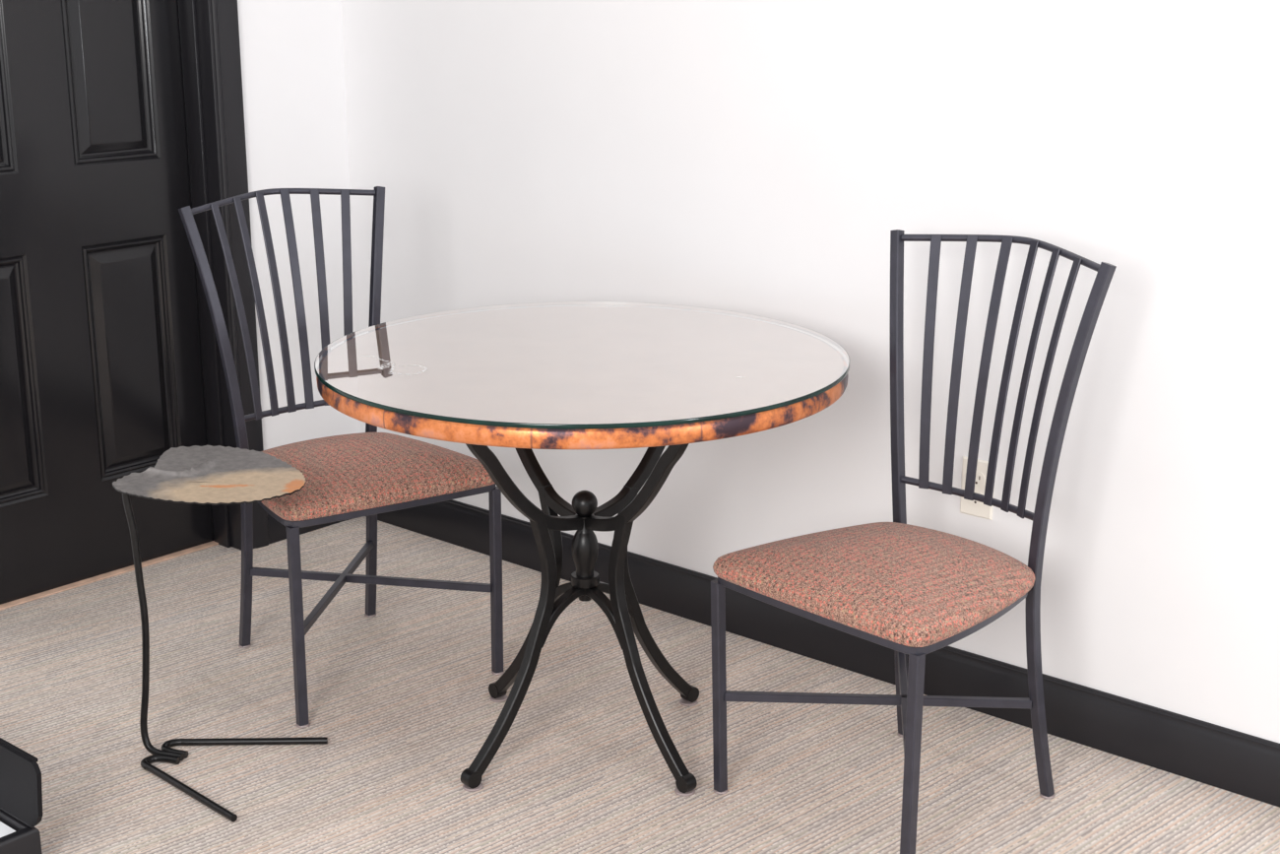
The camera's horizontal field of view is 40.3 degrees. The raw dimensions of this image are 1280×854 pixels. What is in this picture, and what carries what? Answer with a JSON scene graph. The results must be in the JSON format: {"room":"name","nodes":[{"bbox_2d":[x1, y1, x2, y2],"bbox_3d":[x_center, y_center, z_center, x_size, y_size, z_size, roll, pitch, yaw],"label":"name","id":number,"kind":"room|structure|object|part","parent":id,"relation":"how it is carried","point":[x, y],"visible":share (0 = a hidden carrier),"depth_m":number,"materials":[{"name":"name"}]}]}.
{"room":"dining room","nodes":[
{"label":"dining room","id":0,"kind":"room"},
{"bbox_2d":[237,0,359,449],"bbox_3d":[-2.515,-0.541,2.466,0.200,2.750,5.200,13,20,39],"label":"wall","id":1,"kind":"structure","parent":0,"point":[291,51],"depth_m":4.29,"materials":[{"name":"paint"}]},
{"bbox_2d":[0,0,214,604],"bbox_3d":[-1.349,-0.620,3.877,0.044,2.039,0.788,13,20,39],"label":"door","id":2,"kind":"structure","parent":1,"relation":"in","point":[101,366],"depth_m":4.03,"materials":[{"name":"black paint"}]},
{"bbox_2d":[0,540,218,609],"bbox_3d":[-1.348,0.365,4.149,0.082,0.004,0.789,13,20,39],"label":"trim","id":3,"kind":"structure","parent":1,"relation":"attached to","point":[210,544],"depth_m":4.17,"materials":[{"name":"brown wood"}]},
{"bbox_2d":[178,0,241,550],"bbox_3d":[-1.329,-0.620,3.859,0.208,2.060,0.814,13,20,39],"label":"trim","id":4,"kind":"structure","parent":1,"relation":"attached to","point":[196,28],"depth_m":4.15,"materials":[{"name":"black paint"}]},
{"bbox_2d":[211,0,268,548],"bbox_3d":[-1.249,-0.631,3.784,0.020,2.122,0.940,13,20,39],"label":"trim","id":5,"kind":"structure","parent":1,"relation":"attached to","point":[225,27],"depth_m":4.14,"materials":[{"name":"black paint"}]},
{"bbox_2d":[266,512,349,544],"bbox_3d":[-0.839,0.209,4.514,0.015,0.112,0.322,13,20,39],"label":"baseboard","id":6,"kind":"structure","parent":1,"relation":"attached to","point":[277,530],"depth_m":4.43,"materials":[{"name":"black paint"}]},
{"bbox_2d":[0,515,1279,853],"bbox_3d":[-0.025,1.342,0.748,6.604,0.050,5.200,13,20,39],"label":"floor","id":7,"kind":"structure","parent":0,"point":[400,695],"depth_m":3.34,"materials":[{"name":"carpet"}]},
{"bbox_2d":[0,737,42,853],"bbox_3d":[-1.234,0.634,2.803,0.426,0.209,0.376,13,20,39],"label":"case","id":8,"kind":"object","parent":7,"relation":"on","point":[21,790],"visible":1,"depth_m":2.81,"materials":[{"name":"black plastic"}]},
{"bbox_2d":[0,821,15,836],"bbox_3d":[-1.246,0.691,2.824,0.362,0.067,0.328,13,20,39],"label":"paper stack","id":9,"kind":"object","parent":8,"relation":"in","point":[5,829],"visible":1,"depth_m":2.83,"materials":[{"name":"white paper"}]},
{"bbox_2d":[112,445,327,821],"bbox_3d":[-0.769,0.348,3.205,0.455,0.546,0.334,13,20,39],"label":"side table","id":10,"kind":"object","parent":7,"relation":"on","point":[195,474],"visible":1,"depth_m":3.17,"materials":[{"name":"metal"}]},
{"bbox_3d":[-0.838,0.359,3.188,0.191,0.531,0.051,0,16,-1],"label":"stem","id":11,"kind":"part","parent":10,"relation":"part of","materials":[{"name":"paint"}]},
{"bbox_3d":[-0.797,0.643,3.137,0.311,0.013,0.065,15,21,42],"label":"foot rod","id":12,"kind":"part","parent":10,"relation":"part of","materials":[{"name":"paint"}]},
{"bbox_3d":[-0.747,0.604,3.280,0.308,0.013,0.066,0,16,-1],"label":"foot rod","id":13,"kind":"part","parent":10,"relation":"part of","materials":[{"name":"paint"}]},
{"bbox_2d":[178,186,504,727],"bbox_3d":[-0.618,0.026,3.570,0.474,0.971,0.535,-11,19,-34],"label":"dining chair","id":14,"kind":"object","parent":7,"relation":"on","point":[370,473],"visible":0.77,"depth_m":3.55,"materials":[{"name":"metal"}]},
{"bbox_3d":[-0.862,0.024,3.590,0.094,0.963,0.100,-11,19,-34],"label":"post","id":15,"kind":"part","parent":14,"relation":"part of","materials":[{"name":"metal"}]},
{"bbox_3d":[-0.752,-0.475,3.615,0.421,0.029,0.088,-11,19,-34],"label":"rail","id":16,"kind":"part","parent":14,"relation":"part of","materials":[{"name":"metal"}]},
{"bbox_3d":[-0.711,-0.043,3.671,0.303,0.022,0.050,-12,19,-37],"label":"rail","id":17,"kind":"part","parent":14,"relation":"part of","materials":[{"name":"metal"}]},
{"bbox_3d":[-0.655,0.382,3.332,0.020,0.407,0.026,-11,19,-34],"label":"leg","id":18,"kind":"part","parent":14,"relation":"part of","materials":[{"name":"metal"}]},
{"bbox_3d":[-0.572,-0.037,3.799,0.094,0.968,0.087,-11,19,-34],"label":"post","id":19,"kind":"part","parent":14,"relation":"part of","materials":[{"name":"metal"}]},
{"bbox_3d":[-0.585,0.110,3.545,0.458,0.021,0.405,-11,19,-34],"label":"seat frame","id":20,"kind":"part","parent":14,"relation":"part of","materials":[{"name":"metal"}]},
{"bbox_3d":[-0.585,0.074,3.535,0.474,0.067,0.421,-11,19,-34],"label":"seat","id":21,"kind":"part","parent":14,"relation":"part of","materials":[{"name":"fabric"}]},
{"bbox_3d":[-0.295,0.317,3.579,0.021,0.400,0.022,-11,19,-34],"label":"leg","id":22,"kind":"part","parent":14,"relation":"part of","materials":[{"name":"metal"}]},
{"bbox_2d":[316,372,848,796],"bbox_3d":[-0.102,0.239,3.218,0.943,0.751,0.943,13,20,39],"label":"round table","id":23,"kind":"object","parent":7,"relation":"on","point":[623,611],"visible":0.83,"depth_m":3.14,"materials":[{"name":"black metal"}]},
{"bbox_3d":[-0.215,0.279,3.121,0.054,0.718,0.288,13,20,39],"label":"leg","id":24,"kind":"part","parent":23,"relation":"part of","materials":[{"name":"paint"}]},
{"bbox_3d":[-0.206,0.221,3.331,0.023,0.718,0.288,-14,21,-41],"label":"leg","id":25,"kind":"part","parent":23,"relation":"part of","materials":[{"name":"paint"}]},
{"bbox_2d":[314,301,850,429],"bbox_3d":[-0.101,-0.127,3.116,0.948,0.008,0.948,13,20,39],"label":"glass tabletop","id":26,"kind":"object","parent":23,"relation":"on","point":[551,364],"visible":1,"depth_m":3.03,"materials":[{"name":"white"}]},
{"bbox_3d":[0.003,0.282,3.112,0.023,0.718,0.288,-14,21,-41],"label":"leg","id":27,"kind":"part","parent":23,"relation":"part of","materials":[{"name":"paint"}]},
{"bbox_3d":[0.012,0.224,3.322,0.288,0.718,0.023,-14,21,-41],"label":"leg","id":28,"kind":"part","parent":23,"relation":"part of","materials":[{"name":"paint"}]},
{"bbox_2d":[710,229,1116,853],"bbox_3d":[0.469,0.188,2.981,0.533,0.979,0.476,-13,20,-39],"label":"dining chair","id":29,"kind":"object","parent":7,"relation":"on","point":[904,588],"visible":1,"depth_m":2.96,"materials":[{"name":"metal"}]},
{"bbox_3d":[0.140,0.459,3.070,0.033,0.402,0.020,-13,20,-39],"label":"leg","id":30,"kind":"part","parent":29,"relation":"part of","materials":[{"name":"metal"}]},
{"bbox_3d":[0.429,0.270,2.969,0.413,0.024,0.461,-13,20,-39],"label":"seat frame","id":31,"kind":"part","parent":29,"relation":"part of","materials":[{"name":"metal"}]},
{"bbox_3d":[0.429,0.235,2.959,0.430,0.068,0.476,-13,20,-39],"label":"seat","id":32,"kind":"part","parent":29,"relation":"part of","materials":[{"name":"fabric"}]},
{"bbox_3d":[0.473,0.124,3.219,0.080,0.972,0.100,-13,20,-39],"label":"post","id":33,"kind":"part","parent":29,"relation":"part of","materials":[{"name":"metal"}]},
{"bbox_3d":[0.428,0.545,2.744,0.021,0.410,0.022,-13,20,-39],"label":"leg","id":34,"kind":"part","parent":29,"relation":"part of","materials":[{"name":"metal"}]},
{"bbox_3d":[0.589,0.125,3.065,0.051,0.021,0.308,-13,20,-39],"label":"rail","id":35,"kind":"part","parent":29,"relation":"part of","materials":[{"name":"metal"}]},
{"bbox_3d":[0.638,-0.309,2.993,0.088,0.026,0.430,-13,20,-39],"label":"rail","id":36,"kind":"part","parent":29,"relation":"part of","materials":[{"name":"metal"}]},
{"bbox_3d":[0.717,0.199,2.948,0.085,0.973,0.088,-13,20,-39],"label":"post","id":37,"kind":"part","parent":29,"relation":"part of","materials":[{"name":"metal"}]},
{"bbox_2d":[340,0,1279,743],"bbox_3d":[1.719,-0.494,2.323,6.604,2.750,0.120,13,20,39],"label":"wall","id":38,"kind":"structure","parent":0,"point":[762,158],"depth_m":3.35,"materials":[{"name":"paint"}]},
{"bbox_2d":[377,499,1279,807],"bbox_3d":[1.712,0.751,2.581,6.500,0.112,0.015,13,20,39],"label":"baseboard","id":39,"kind":"structure","parent":38,"relation":"attached to","point":[1245,764],"depth_m":3.48,"materials":[{"name":"black paint"}]},
{"bbox_2d":[960,455,994,519],"bbox_3d":[0.651,0.118,3.365,0.070,0.114,0.007,13,20,39],"label":"wall outlet","id":40,"kind":"object","parent":38,"relation":"attached to","point":[967,506],"visible":0.66,"depth_m":3.37,"materials":[{"name":"white plastic"}]},
{"bbox_2d":[968,490,982,505],"bbox_3d":[0.650,0.137,3.369,0.034,0.027,0.003,13,20,39],"label":"receptacle","id":41,"kind":"object","parent":40,"relation":"attached to","point":[971,502],"depth_m":3.37,"materials":[{"name":"white plastic"}]},
{"bbox_2d":[974,471,984,486],"bbox_3d":[0.650,0.100,3.359,0.034,0.027,0.003,13,20,39],"label":"receptacle","id":42,"kind":"object","parent":40,"relation":"attached to","point":[980,476],"depth_m":3.35,"materials":[{"name":"white plastic"}]}
]}

